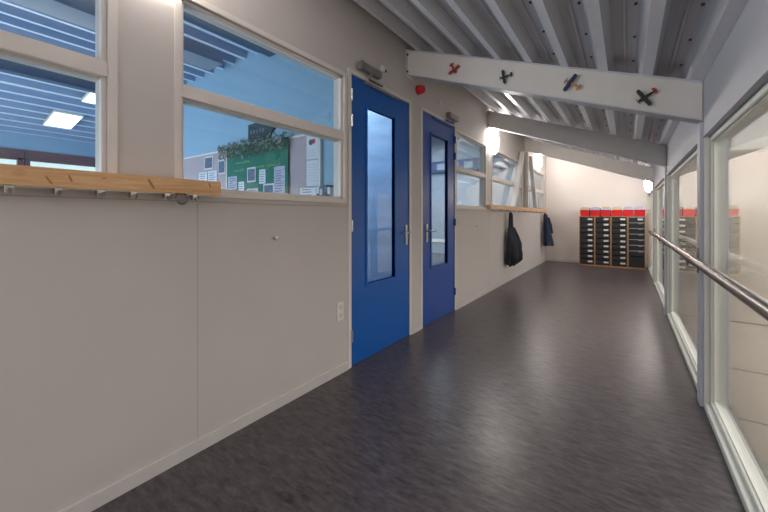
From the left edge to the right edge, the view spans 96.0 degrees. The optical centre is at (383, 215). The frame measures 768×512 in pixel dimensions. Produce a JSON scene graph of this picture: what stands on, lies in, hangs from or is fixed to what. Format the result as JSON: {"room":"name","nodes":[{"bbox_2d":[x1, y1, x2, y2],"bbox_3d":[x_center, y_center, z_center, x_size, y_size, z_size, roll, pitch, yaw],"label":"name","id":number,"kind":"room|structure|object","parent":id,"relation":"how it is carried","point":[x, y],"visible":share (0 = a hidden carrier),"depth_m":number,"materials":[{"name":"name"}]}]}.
{"room":"school corridor","nodes":[
{"label":"school corridor","id":0,"kind":"room"},
{"bbox_2d":[0,130,94,157],"bbox_3d":[-7.176,-0.270,3.303,0.100,2.980,7.150,0,0,35],"label":"wall","id":1,"kind":"structure","parent":0,"point":[13,140],"depth_m":5.61,"materials":[{"name":"blue paint"}]},
{"bbox_2d":[0,147,23,164],"bbox_3d":[-6.283,-0.325,4.503,0.080,1.410,2.210,0,0,35],"label":"window","id":2,"kind":"structure","parent":1,"relation":"in","point":[5,153],"depth_m":5.30,"materials":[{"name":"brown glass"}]},
{"bbox_2d":[24,150,94,166],"bbox_3d":[-5.366,-0.325,5.808,0.080,1.410,0.960,0,0,35],"label":"window","id":3,"kind":"structure","parent":1,"relation":"in","point":[34,156],"depth_m":5.71,"materials":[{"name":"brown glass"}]},
{"bbox_2d":[0,0,258,142],"bbox_3d":[-4.771,-1.573,1.613,5.858,0.573,7.150,0,0,35],"label":"ceiling","id":4,"kind":"structure","parent":0,"point":[25,103],"depth_m":4.05,"materials":[{"name":"metal"}]},
{"bbox_2d":[0,59,94,92],"bbox_3d":[-4.058,-1.580,3.391,0.120,0.160,3.400,0,0,35],"label":"rail","id":5,"kind":"object","parent":4,"relation":"attached to","point":[6,66],"visible":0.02,"depth_m":3.80,"materials":[{"name":"metal"}]},
{"bbox_2d":[43,110,83,128],"bbox_3d":[-4.712,-1.409,5.073,0.618,0.123,0.320,0,0,35],"label":"ceiling light","id":6,"kind":"object","parent":4,"relation":"attached to","point":[57,118],"visible":1,"depth_m":5.03,"materials":[{"name":"white plastic"}]},
{"bbox_2d":[81,92,94,103],"bbox_3d":[-3.679,-1.579,4.543,0.618,0.123,0.320,0,0,35],"label":"ceiling light","id":7,"kind":"object","parent":4,"relation":"attached to","point":[89,97],"visible":0.21,"depth_m":4.53,"materials":[{"name":"white plastic"}]},
{"bbox_2d":[7,0,222,69],"bbox_3d":[-2.518,-1.625,2.677,0.280,0.070,2.503,0,0,35],"label":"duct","id":8,"kind":"object","parent":4,"relation":"attached to","point":[76,12],"visible":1,"depth_m":2.75,"materials":[{"name":"white metal"}]},
{"bbox_2d":[183,11,274,56],"bbox_3d":[-2.070,-1.615,1.993,0.100,0.090,3.400,0,0,35],"label":"rail","id":9,"kind":"object","parent":4,"relation":"attached to","point":[186,16],"visible":0.4,"depth_m":2.99,"materials":[{"name":"metal"}]},
{"bbox_2d":[183,51,333,186],"bbox_3d":[-2.689,-0.380,4.556,5.800,3.200,0.060,0,0,35],"label":"wall","id":10,"kind":"structure","parent":0,"point":[277,83],"depth_m":3.52,"materials":[{"name":"blue paint"}]},
{"bbox_2d":[183,134,321,193],"bbox_3d":[-2.202,-0.158,4.158,4.055,1.155,0.028,0,0,35],"label":"pinboard","id":11,"kind":"object","parent":10,"relation":"attached to","point":[193,165],"visible":0.12,"depth_m":3.20,"materials":[{"name":"fabric"}]},
{"bbox_2d":[199,172,206,180],"bbox_3d":[-2.149,-0.440,4.106,0.190,0.160,0.004,0,0,35],"label":"paper sheet","id":12,"kind":"object","parent":11,"relation":"attached to","point":[203,175],"visible":0.57,"depth_m":4.10,"materials":[{"name":"white paper"}]},
{"bbox_2d":[204,156,212,169],"bbox_3d":[-2.050,-0.620,4.036,0.190,0.150,0.004,0,0,35],"label":"paper sheet","id":13,"kind":"object","parent":11,"relation":"attached to","point":[208,161],"visible":1,"depth_m":4.03,"materials":[{"name":"paper"}]},
{"bbox_2d":[205,157,211,167],"bbox_3d":[-2.050,-0.620,4.035,0.160,0.120,0.001,0,0,35],"label":"print","id":14,"kind":"object","parent":13,"relation":"attached to","point":[208,160],"depth_m":4.03},
{"bbox_2d":[208,170,216,181],"bbox_3d":[-1.978,-0.440,3.986,0.190,0.160,0.004,0,0,35],"label":"paper sheet","id":15,"kind":"object","parent":11,"relation":"attached to","point":[212,175],"visible":0.68,"depth_m":3.98,"materials":[{"name":"white paper"}]},
{"bbox_2d":[218,159,224,174],"bbox_3d":[-1.822,-0.550,3.876,0.140,0.160,0.004,0,0,35],"label":"paper sheet","id":16,"kind":"object","parent":11,"relation":"attached to","point":[221,163],"visible":0.89,"depth_m":3.87,"materials":[{"name":"paper"}]},
{"bbox_2d":[219,161,223,172],"bbox_3d":[-1.823,-0.550,3.875,0.118,0.128,0.001,0,0,35],"label":"print","id":17,"kind":"object","parent":16,"relation":"attached to","point":[221,163],"depth_m":3.87},
{"bbox_2d":[226,137,288,193],"bbox_3d":[-1.308,-0.207,3.500,1.025,1.055,0.016,0,0,35],"label":"board","id":18,"kind":"object","parent":11,"relation":"attached to","point":[267,160],"visible":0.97,"depth_m":3.46,"materials":[{"name":"fabric"}]},
{"bbox_2d":[228,176,236,189],"bbox_3d":[-1.629,-0.355,3.716,0.170,0.140,0.004,0,0,35],"label":"paper sheet","id":19,"kind":"object","parent":18,"relation":"attached to","point":[232,181],"visible":1,"depth_m":3.71,"materials":[{"name":"white paper"}]},
{"bbox_2d":[239,181,243,190],"bbox_3d":[-1.495,-0.280,3.622,0.100,0.160,0.004,0,0,35],"label":"paper sheet","id":20,"kind":"object","parent":18,"relation":"attached to","point":[241,184],"visible":0.55,"depth_m":3.62,"materials":[{"name":"white paper"}]},
{"bbox_2d":[247,167,255,182],"bbox_3d":[-1.352,-0.420,3.521,0.140,0.150,0.004,0,0,35],"label":"paper sheet","id":21,"kind":"object","parent":18,"relation":"attached to","point":[251,172],"visible":1,"depth_m":3.52,"materials":[{"name":"paper"}]},
{"bbox_2d":[248,168,254,180],"bbox_3d":[-1.353,-0.420,3.520,0.118,0.120,0.001,0,0,35],"label":"print","id":22,"kind":"object","parent":21,"relation":"attached to","point":[251,171],"depth_m":3.52},
{"bbox_2d":[247,188,257,191],"bbox_3d":[-1.335,-0.220,3.509,0.190,0.120,0.004,0,0,35],"label":"paper sheet","id":23,"kind":"object","parent":18,"relation":"attached to","point":[251,189],"visible":0.27,"depth_m":3.50,"materials":[{"name":"white paper"}]},
{"bbox_2d":[217,131,288,160],"bbox_3d":[-1.357,-0.688,3.466,1.152,0.224,0.096,0,0,35],"label":"leaf garland","id":24,"kind":"object","parent":18,"relation":"attached to","point":[232,148],"visible":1,"depth_m":3.43,"materials":[{"name":"green plant"}]},
{"bbox_2d":[259,169,265,183],"bbox_3d":[-1.203,-0.390,3.416,0.100,0.140,0.004,0,0,35],"label":"paper sheet","id":25,"kind":"object","parent":18,"relation":"attached to","point":[262,173],"visible":1,"depth_m":3.41,"materials":[{"name":"white paper"}]},
{"bbox_2d":[263,183,273,192],"bbox_3d":[-1.122,-0.240,3.359,0.160,0.150,0.004,0,0,35],"label":"paper sheet","id":26,"kind":"object","parent":18,"relation":"attached to","point":[266,187],"visible":0.64,"depth_m":3.36,"materials":[{"name":"white paper"}]},
{"bbox_2d":[264,185,272,192],"bbox_3d":[-1.123,-0.240,3.358,0.134,0.120,0.001,0,0,35],"label":"print","id":27,"kind":"object","parent":26,"relation":"attached to","point":[267,188],"depth_m":3.36},
{"bbox_2d":[274,166,284,192],"bbox_3d":[-0.987,-0.335,3.264,0.160,0.270,0.004,0,0,35],"label":"paper sheet","id":28,"kind":"object","parent":18,"relation":"attached to","point":[279,171],"visible":0.97,"depth_m":3.26,"materials":[{"name":"white paper"}]},
{"bbox_2d":[275,170,281,190],"bbox_3d":[-0.995,-0.333,3.268,0.104,0.198,0.001,0,0,35],"label":"print","id":29,"kind":"object","parent":28,"relation":"attached to","point":[278,173],"depth_m":3.27},
{"bbox_2d":[300,187,315,194],"bbox_3d":[-0.675,-0.210,3.070,0.200,0.080,0.004,0,0,35],"label":"paper sheet","id":30,"kind":"object","parent":11,"relation":"attached to","point":[303,191],"visible":0.79,"depth_m":3.06,"materials":[{"name":"white paper"}]},
{"bbox_2d":[307,136,318,185],"bbox_3d":[-0.628,-0.490,3.037,0.150,0.450,0.006,0,0,35],"label":"wall calendar","id":31,"kind":"object","parent":11,"relation":"attached to","point":[312,142],"visible":0.99,"depth_m":3.03,"materials":[{"name":"paper"}]},
{"bbox_2d":[308,149,316,180],"bbox_3d":[-0.629,-0.444,3.035,0.120,0.276,0.001,0,0,35],"label":"print","id":32,"kind":"object","parent":31,"relation":"attached to","point":[312,153],"depth_m":3.04},
{"bbox_2d":[248,123,275,141],"bbox_3d":[-1.227,-0.860,3.468,0.424,0.190,0.030,0,0,35],"label":"arrow sign","id":33,"kind":"object","parent":10,"relation":"attached to","point":[257,129],"visible":0.62,"depth_m":3.47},
{"bbox_3d":[-0.473,-0.047,2.875,0.200,0.095,0.140,0,0,35],"label":"wall shelf","id":34,"kind":"object","parent":10,"relation":"attached to","visible":0},
{"bbox_2d":[316,186,323,195],"bbox_3d":[-0.527,-0.171,2.918,0.032,0.150,0.092,0,0,35],"label":"book","id":35,"kind":"object","parent":34,"relation":"on","point":[318,188],"visible":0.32,"depth_m":2.88,"materials":[{"name":"paper"}]},
{"bbox_2d":[323,185,333,195],"bbox_3d":[-0.458,-0.176,2.869,0.032,0.160,0.092,0,0,35],"label":"book","id":36,"kind":"object","parent":34,"relation":"on","point":[325,186],"visible":0.36,"depth_m":2.83,"materials":[{"name":"paper"}]},
{"bbox_2d":[327,187,333,196],"bbox_3d":[-0.425,-0.166,2.846,0.032,0.140,0.092,0,0,35],"label":"book","id":37,"kind":"object","parent":34,"relation":"on","point":[330,190],"visible":0.39,"depth_m":2.82,"materials":[{"name":"paper"}]},
{"bbox_2d":[0,0,545,511],"bbox_3d":[0.512,-0.345,3.979,0.101,3.130,13.500,0,0,35],"label":"wall","id":38,"kind":"structure","parent":0,"point":[132,332],"depth_m":1.68,"materials":[{"name":"beige paint"}]},
{"bbox_2d":[0,0,117,192],"bbox_3d":[-1.630,-0.615,0.920,0.105,1.028,1.498,0,0,35],"label":"window","id":39,"kind":"structure","parent":38,"relation":"in","point":[16,48],"depth_m":1.48,"materials":[{"name":"beige paint"}]},
{"bbox_2d":[0,164,220,204],"bbox_3d":[-1.534,-0.117,0.895,0.076,0.126,2.300,0,0,35],"label":"coat rack","id":40,"kind":"object","parent":38,"relation":"attached to","point":[58,179],"visible":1,"depth_m":1.41,"materials":[{"name":"brown wood"}]},
{"bbox_2d":[0,194,347,206],"bbox_3d":[-1.233,-0.074,1.408,0.003,0.005,3.285,0,0,35],"label":"trim","id":41,"kind":"structure","parent":38,"relation":"attached to","point":[0,194],"depth_m":1.58,"materials":[{"name":"beige wood"}]},
{"bbox_2d":[174,0,346,202],"bbox_3d":[-0.700,-0.615,2.242,0.105,1.028,1.275,0,0,35],"label":"window","id":42,"kind":"structure","parent":38,"relation":"in","point":[184,94],"depth_m":2.07,"materials":[{"name":"beige paint"}]},
{"bbox_2d":[59,258,545,511],"bbox_3d":[0.558,1.189,3.947,0.012,0.062,13.500,0,0,35],"label":"baseboard","id":43,"kind":"structure","parent":38,"relation":"attached to","point":[107,494],"depth_m":1.81,"materials":[{"name":"paint"}]},
{"bbox_2d":[337,301,343,320],"bbox_3d":[-0.339,0.735,2.671,0.013,0.140,0.072,0,0,35],"label":"wall socket","id":44,"kind":"object","parent":38,"relation":"attached to","point":[340,305],"visible":1,"depth_m":2.67,"materials":[{"name":"white plastic"}]},
{"bbox_2d":[348,60,411,368],"bbox_3d":[-0.018,-0.025,3.167,0.168,2.490,0.986,0,0,35],"label":"door","id":45,"kind":"structure","parent":38,"relation":"in","point":[379,311],"depth_m":3.03,"materials":[{"name":"blue paint"}]},
{"bbox_2d":[380,65,386,72],"bbox_3d":[-0.005,-1.325,3.130,0.032,0.050,0.065,0,0,35],"label":"sensor","id":46,"kind":"object","parent":38,"relation":"attached to","point":[382,68],"visible":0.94,"depth_m":3.11,"materials":[{"name":"white plastic"}]},
{"bbox_2d":[415,85,425,94],"bbox_3d":[0.390,-1.335,3.650,0.080,0.096,0.096,0,0,35],"label":"fire alarm","id":47,"kind":"object","parent":38,"relation":"attached to","point":[420,89],"visible":1,"depth_m":3.63,"materials":[{"name":"red plastic"}]},
{"bbox_2d":[420,106,458,328],"bbox_3d":[0.649,-0.025,4.116,0.168,2.490,0.936,0,0,35],"label":"door","id":48,"kind":"structure","parent":38,"relation":"in","point":[437,290],"depth_m":3.96,"materials":[{"name":"blue paint"}]},
{"bbox_2d":[456,129,486,209],"bbox_3d":[1.233,-0.615,4.992,0.105,1.028,1.183,0,0,35],"label":"window","id":49,"kind":"structure","parent":38,"relation":"in","point":[480,175],"depth_m":5.25,"materials":[{"name":"beige paint"}]},
{"bbox_2d":[488,128,498,154],"bbox_3d":[1.828,-1.250,5.707,0.067,0.480,0.480,0,0,35],"label":"wall lamp","id":50,"kind":"object","parent":38,"relation":"attached to","point":[493,139],"visible":0.93,"depth_m":5.61,"materials":[{"name":"white plastic"}]},
{"bbox_2d":[491,151,522,210],"bbox_3d":[2.313,-0.615,6.528,0.105,1.028,2.048,0,0,35],"label":"window","id":51,"kind":"structure","parent":38,"relation":"in","point":[493,179],"depth_m":6.47,"materials":[{"name":"beige paint"}]},
{"bbox_2d":[487,205,547,212],"bbox_3d":[3.032,-0.127,7.391,0.076,0.106,4.820,0,0,35],"label":"coat rack","id":52,"kind":"object","parent":38,"relation":"attached to","point":[494,207],"visible":0.99,"depth_m":6.62,"materials":[{"name":"brown wood"}]},
{"bbox_2d":[506,212,522,266],"bbox_3d":[2.386,0.413,6.280,0.264,1.014,0.409,0,0,35],"label":"coat","id":53,"kind":"object","parent":52,"relation":"hanging from","point":[514,254],"visible":1,"depth_m":6.19,"materials":[{"name":"black fabric"}]},
{"bbox_2d":[543,213,553,245],"bbox_3d":[4.241,0.338,8.902,0.259,0.864,0.372,0,0,35],"label":"coat","id":54,"kind":"object","parent":52,"relation":"hanging from","point":[547,225],"visible":1,"depth_m":8.82,"materials":[{"name":"blue fabric"}]},
{"bbox_2d":[511,151,524,205],"bbox_3d":[2.667,-0.756,6.865,0.085,1.148,0.797,0,0,35],"label":"strut","id":55,"kind":"object","parent":38,"relation":"attached to","point":[522,153],"visible":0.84,"depth_m":6.82,"materials":[{"name":"paint"}]},
{"bbox_2d":[524,152,528,207],"bbox_3d":[3.071,-0.781,7.449,0.075,1.198,0.070,0,0,35],"label":"strut","id":56,"kind":"object","parent":38,"relation":"attached to","point":[526,158],"visible":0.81,"depth_m":7.43,"materials":[{"name":"paint"}]},
{"bbox_2d":[529,156,537,207],"bbox_3d":[3.430,-0.756,7.955,0.080,1.148,0.667,0,0,35],"label":"strut","id":57,"kind":"object","parent":38,"relation":"attached to","point":[531,169],"visible":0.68,"depth_m":7.92,"materials":[{"name":"paint"}]},
{"bbox_2d":[529,169,543,211],"bbox_3d":[3.667,-0.615,8.454,0.105,1.028,1.918,0,0,35],"label":"window","id":58,"kind":"structure","parent":38,"relation":"in","point":[541,191],"depth_m":9.18,"materials":[{"name":"beige paint"}]},
{"bbox_2d":[536,154,541,169],"bbox_3d":[3.876,-1.390,8.619,0.067,0.480,0.480,0,0,35],"label":"wall lamp","id":59,"kind":"object","parent":38,"relation":"attached to","point":[538,156],"visible":0.83,"depth_m":8.50,"materials":[{"name":"white plastic"}]},
{"bbox_2d":[368,110,391,281],"bbox_3d":[-0.758,-0.430,4.433,2.500,3.300,0.060,0,0,35],"label":"wall","id":60,"kind":"structure","parent":0,"point":[379,126],"depth_m":3.90,"materials":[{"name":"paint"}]},
{"bbox_2d":[92,253,767,511],"bbox_3d":[-1.507,1.370,4.360,8.560,0.300,15.400,0,0,35],"label":"floor","id":61,"kind":"structure","parent":0,"point":[563,386],"depth_m":1.98,"materials":[{"name":"grey laminate"}]},
{"bbox_2d":[432,239,444,243],"bbox_3d":[0.948,0.855,7.034,1.200,0.730,0.800,0,0,35],"label":"table","id":62,"kind":"object","parent":61,"relation":"on","point":[436,241],"visible":0.02,"depth_m":6.64,"materials":[{"name":"laminate"}]},
{"bbox_2d":[579,216,594,265],"bbox_3d":[5.116,0.613,8.685,0.328,1.215,0.425,0,0,35],"label":"cabinet","id":63,"kind":"object","parent":61,"relation":"on","point":[586,223],"visible":0.94,"depth_m":8.52,"materials":[{"name":"black plastic"}]},
{"bbox_2d":[580,207,589,215],"bbox_3d":[5.066,-0.108,8.695,0.208,0.224,0.357,0,0,35],"label":"storage box","id":64,"kind":"object","parent":63,"relation":"on","point":[584,211],"visible":0.9,"depth_m":8.56,"materials":[{"name":"red plastic"}]},
{"bbox_2d":[595,216,610,266],"bbox_3d":[5.386,0.613,8.495,0.328,1.215,0.425,0,0,35],"label":"cabinet","id":65,"kind":"object","parent":61,"relation":"on","point":[602,223],"visible":0.98,"depth_m":8.33,"materials":[{"name":"black plastic"}]},
{"bbox_2d":[590,207,600,215],"bbox_3d":[5.246,-0.109,8.569,0.208,0.225,0.357,0,0,35],"label":"storage box","id":66,"kind":"object","parent":65,"relation":"on","point":[595,211],"visible":0.95,"depth_m":8.44,"materials":[{"name":"red plastic"}]},
{"bbox_2d":[601,207,610,215],"bbox_3d":[5.426,-0.109,8.442,0.208,0.226,0.357,0,0,35],"label":"storage box","id":67,"kind":"object","parent":65,"relation":"on","point":[605,211],"visible":0.95,"depth_m":8.31,"materials":[{"name":"red plastic"}]},
{"bbox_2d":[611,216,627,267],"bbox_3d":[5.656,0.613,8.306,0.328,1.215,0.425,0,0,35],"label":"cabinet","id":68,"kind":"object","parent":61,"relation":"on","point":[619,224],"visible":1,"depth_m":8.14,"materials":[{"name":"black plastic"}]},
{"bbox_2d":[612,207,621,215],"bbox_3d":[5.606,-0.109,8.316,0.208,0.227,0.357,0,0,35],"label":"storage box","id":69,"kind":"object","parent":68,"relation":"on","point":[616,211],"visible":0.96,"depth_m":8.18,"materials":[{"name":"red plastic"}]},
{"bbox_2d":[628,216,644,269],"bbox_3d":[5.924,0.613,8.113,0.328,1.215,0.432,0,0,35],"label":"cabinet","id":70,"kind":"object","parent":61,"relation":"on","point":[636,224],"visible":1,"depth_m":7.96,"materials":[{"name":"black plastic"}]},
{"bbox_2d":[623,207,632,215],"bbox_3d":[5.785,-0.107,8.189,0.208,0.222,0.357,0,0,35],"label":"storage box","id":71,"kind":"object","parent":70,"relation":"on","point":[627,211],"visible":0.95,"depth_m":8.06,"materials":[{"name":"red plastic"}]},
{"bbox_2d":[634,206,644,215],"bbox_3d":[5.965,-0.108,8.062,0.208,0.224,0.357,0,0,35],"label":"storage box","id":72,"kind":"object","parent":70,"relation":"on","point":[639,211],"visible":0.94,"depth_m":7.93,"materials":[{"name":"red plastic"}]},
{"bbox_2d":[653,182,653,283],"bbox_3d":[4.911,0.308,6.205,0.133,1.823,0.100,0,0,35],"label":"steel post","id":73,"kind":"object","parent":61,"relation":"on","point":[653,182],"visible":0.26,"depth_m":6.20,"materials":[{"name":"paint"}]},
{"bbox_2d":[524,138,653,181],"bbox_3d":[3.963,-1.143,6.871,2.212,1.068,0.140,0,0,35],"label":"roof beam","id":74,"kind":"structure","parent":73,"relation":"on","point":[642,172],"depth_m":6.75,"materials":[{"name":"paint"}]},
{"bbox_2d":[664,167,666,315],"bbox_3d":[3.530,0.308,4.241,0.133,1.823,0.100,0,0,35],"label":"steel post","id":75,"kind":"object","parent":61,"relation":"on","point":[665,168],"visible":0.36,"depth_m":4.24,"materials":[{"name":"metal"}]},
{"bbox_2d":[487,111,666,166],"bbox_3d":[2.583,-1.143,4.908,2.212,1.068,0.140,0,0,35],"label":"roof beam","id":76,"kind":"structure","parent":75,"relation":"on","point":[628,148],"depth_m":4.75,"materials":[{"name":"paint"}]},
{"bbox_2d":[697,122,703,406],"bbox_3d":[2.110,0.308,2.221,0.133,1.823,0.100,0,0,35],"label":"steel post","id":77,"kind":"object","parent":61,"relation":"on","point":[700,127],"visible":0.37,"depth_m":2.22,"materials":[{"name":"metal"}]},
{"bbox_2d":[406,49,702,123],"bbox_3d":[1.162,-1.143,2.887,2.212,1.068,0.140,0,0,35],"label":"roof beam","id":78,"kind":"structure","parent":77,"relation":"on","point":[677,99],"depth_m":2.65,"materials":[{"name":"paint"}]},
{"bbox_2d":[448,63,459,74],"bbox_3d":[0.643,-1.356,3.171,0.106,0.107,0.027,0,0,35],"label":"plane","id":79,"kind":"object","parent":78,"relation":"attached to","point":[457,66],"visible":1,"depth_m":3.17,"materials":[{"name":"red paint"}]},
{"bbox_2d":[499,70,511,83],"bbox_3d":[1.023,-1.173,2.904,0.106,0.114,0.027,0,0,35],"label":"plane","id":80,"kind":"object","parent":78,"relation":"attached to","point":[504,76],"visible":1,"depth_m":2.90,"materials":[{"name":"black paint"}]},
{"bbox_2d":[563,74,580,90],"bbox_3d":[1.426,-1.009,2.619,0.122,0.122,0.032,0,0,35],"label":"plane","id":81,"kind":"object","parent":78,"relation":"attached to","point":[569,82],"visible":1,"depth_m":2.61,"materials":[{"name":"paint"}]},
{"bbox_2d":[636,88,657,105],"bbox_3d":[1.795,-0.810,2.359,0.124,0.120,0.032,0,0,35],"label":"plane","id":82,"kind":"object","parent":78,"relation":"attached to","point":[644,98],"visible":1,"depth_m":2.36,"materials":[{"name":"black paint"}]},
{"bbox_2d":[432,136,647,264],"bbox_3d":[2.885,-1.480,10.606,8.560,5.400,0.130,0,0,35],"label":"wall","id":83,"kind":"structure","parent":0,"point":[570,186],"depth_m":9.27,"materials":[{"name":"paint"}]},
{"bbox_2d":[432,156,516,173],"bbox_3d":[2.254,-1.580,10.891,4.400,0.360,0.125,0,0,35],"label":"window","id":84,"kind":"structure","parent":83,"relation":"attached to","point":[497,162],"depth_m":10.51,"materials":[{"name":"clear glass"}]},
{"bbox_2d":[546,258,647,266],"bbox_3d":[5.345,1.189,8.826,2.208,0.062,0.012,0,0,35],"label":"baseboard","id":85,"kind":"structure","parent":83,"relation":"attached to","point":[547,259],"depth_m":9.21,"materials":[{"name":"paint"}]},
{"bbox_2d":[353,0,748,167],"bbox_3d":[1.469,-1.394,3.307,2.480,1.061,13.500,0,0,35],"label":"ceiling","id":86,"kind":"structure","parent":0,"point":[682,39],"depth_m":2.38,"materials":[{"name":"metal"}]},
{"bbox_2d":[647,0,767,194],"bbox_3d":[2.424,-0.797,2.635,0.146,0.595,13.500,0,0,35],"label":"wall","id":87,"kind":"structure","parent":0,"point":[739,70],"depth_m":1.62,"materials":[{"name":"paint"}]},
{"bbox_2d":[644,181,650,191],"bbox_3d":[5.579,-0.670,7.324,0.097,0.350,0.350,0,0,35],"label":"wall lamp","id":88,"kind":"object","parent":87,"relation":"attached to","point":[647,184],"visible":0.77,"depth_m":7.22,"materials":[{"name":"white plastic"}]},
{"bbox_2d":[648,193,652,279],"bbox_3d":[5.616,0.360,7.206,0.100,1.720,2.350,0,0,35],"label":"window","id":89,"kind":"structure","parent":87,"relation":"in","point":[650,195],"depth_m":8.07,"materials":[{"name":"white glass"}]},
{"bbox_2d":[654,181,663,306],"bbox_3d":[4.222,0.360,5.222,0.100,1.720,2.300,0,0,35],"label":"window","id":90,"kind":"structure","parent":87,"relation":"in","point":[659,191],"depth_m":5.83,"materials":[{"name":"clear glass"}]},
{"bbox_2d":[667,150,696,388],"bbox_3d":[2.821,0.360,3.230,0.100,1.720,2.370,0,0,35],"label":"window","id":91,"kind":"structure","parent":87,"relation":"in","point":[682,183],"depth_m":3.36,"materials":[{"name":"clear glass"}]},
{"bbox_2d":[648,82,767,511],"bbox_3d":[2.256,0.360,2.509,0.194,1.720,8.500,0,0,35],"label":"window","id":92,"kind":"structure","parent":87,"relation":"in","point":[729,406],"depth_m":1.80,"materials":[{"name":"clear glass"}]},
{"bbox_2d":[652,152,767,462],"bbox_3d":[7.010,0.720,5.642,4.180,7.000,0.106,0,0,35],"label":"wall","id":93,"kind":"structure","parent":0,"point":[756,167],"depth_m":5.97,"materials":[{"name":"beige paint"}]},
{"bbox_2d":[746,110,767,152],"bbox_3d":[3.401,-1.150,0.421,4.280,0.100,12.800,0,0,35],"label":"ceiling","id":94,"kind":"structure","parent":0,"point":[757,130],"depth_m":4.72,"materials":[{"name":"white paint"}]},
{"bbox_2d":[761,461,767,475],"bbox_3d":[3.417,4.270,0.409,4.240,0.100,12.800,0,0,35],"label":"floor","id":95,"kind":"structure","parent":0,"point":[764,464],"depth_m":5.82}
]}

